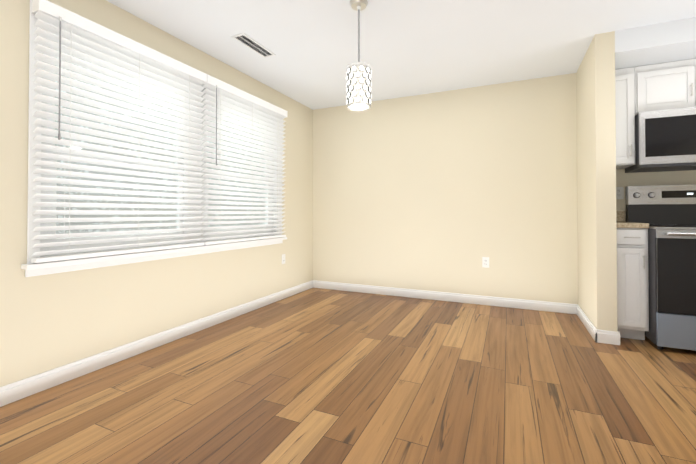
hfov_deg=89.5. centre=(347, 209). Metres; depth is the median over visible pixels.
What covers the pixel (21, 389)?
baseboard
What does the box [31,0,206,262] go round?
blind
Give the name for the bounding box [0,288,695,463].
floor
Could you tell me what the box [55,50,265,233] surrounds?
window glass
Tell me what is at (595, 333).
baseboard
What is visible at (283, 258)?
duplex electrical outlet
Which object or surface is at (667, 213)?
range
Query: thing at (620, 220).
countertop
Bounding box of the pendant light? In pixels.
[346,0,371,110]
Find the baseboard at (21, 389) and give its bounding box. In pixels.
[0,281,311,406]
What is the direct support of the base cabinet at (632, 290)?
on the floor
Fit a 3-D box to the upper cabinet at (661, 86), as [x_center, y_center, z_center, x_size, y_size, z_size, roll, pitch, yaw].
[2.860,-1.010,2.975,0.761,0.410,0.339,0,-1,25]
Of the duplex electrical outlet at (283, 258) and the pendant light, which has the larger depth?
the duplex electrical outlet at (283, 258)
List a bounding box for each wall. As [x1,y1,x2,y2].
[0,0,312,386]
[313,73,577,303]
[576,31,616,331]
[616,169,695,221]
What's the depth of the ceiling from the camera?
2.81 m
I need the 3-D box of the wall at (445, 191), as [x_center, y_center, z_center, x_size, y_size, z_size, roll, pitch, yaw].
[0.947,-0.154,4.254,3.076,2.440,0.150,0,-1,25]
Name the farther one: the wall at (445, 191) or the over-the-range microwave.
the wall at (445, 191)
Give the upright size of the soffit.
0.170 m
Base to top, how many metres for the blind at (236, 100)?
1.471 m
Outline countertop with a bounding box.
[616,211,648,227]
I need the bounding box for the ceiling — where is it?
[106,0,695,109]
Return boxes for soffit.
[615,17,695,69]
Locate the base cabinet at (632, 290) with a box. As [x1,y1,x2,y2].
[617,228,648,339]
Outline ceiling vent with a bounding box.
[231,33,275,57]
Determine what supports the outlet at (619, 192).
attached to the wall at (623, 179)
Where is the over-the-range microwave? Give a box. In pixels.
[625,107,695,172]
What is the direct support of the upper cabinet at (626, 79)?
attached to the wall at (623, 179)
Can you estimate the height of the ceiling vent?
0.007 m
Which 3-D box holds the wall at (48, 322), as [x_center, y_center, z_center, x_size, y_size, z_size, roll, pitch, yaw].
[-1.941,-0.182,1.812,0.150,2.440,6.992,0,-1,25]
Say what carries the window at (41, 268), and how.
in the wall at (48, 322)
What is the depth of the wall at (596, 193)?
2.78 m
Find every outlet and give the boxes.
[282,254,284,263]
[482,257,488,267]
[616,187,623,198]
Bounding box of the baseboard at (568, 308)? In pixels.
[312,280,575,313]
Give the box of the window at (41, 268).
[21,0,286,276]
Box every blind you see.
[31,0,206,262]
[201,74,287,244]
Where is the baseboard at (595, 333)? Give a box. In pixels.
[576,304,599,342]
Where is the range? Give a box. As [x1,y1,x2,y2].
[625,184,695,350]
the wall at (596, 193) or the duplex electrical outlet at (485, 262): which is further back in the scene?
the duplex electrical outlet at (485, 262)
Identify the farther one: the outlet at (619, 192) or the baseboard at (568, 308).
the baseboard at (568, 308)
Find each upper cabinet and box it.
[615,66,638,168]
[639,59,695,111]
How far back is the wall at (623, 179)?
3.21 m

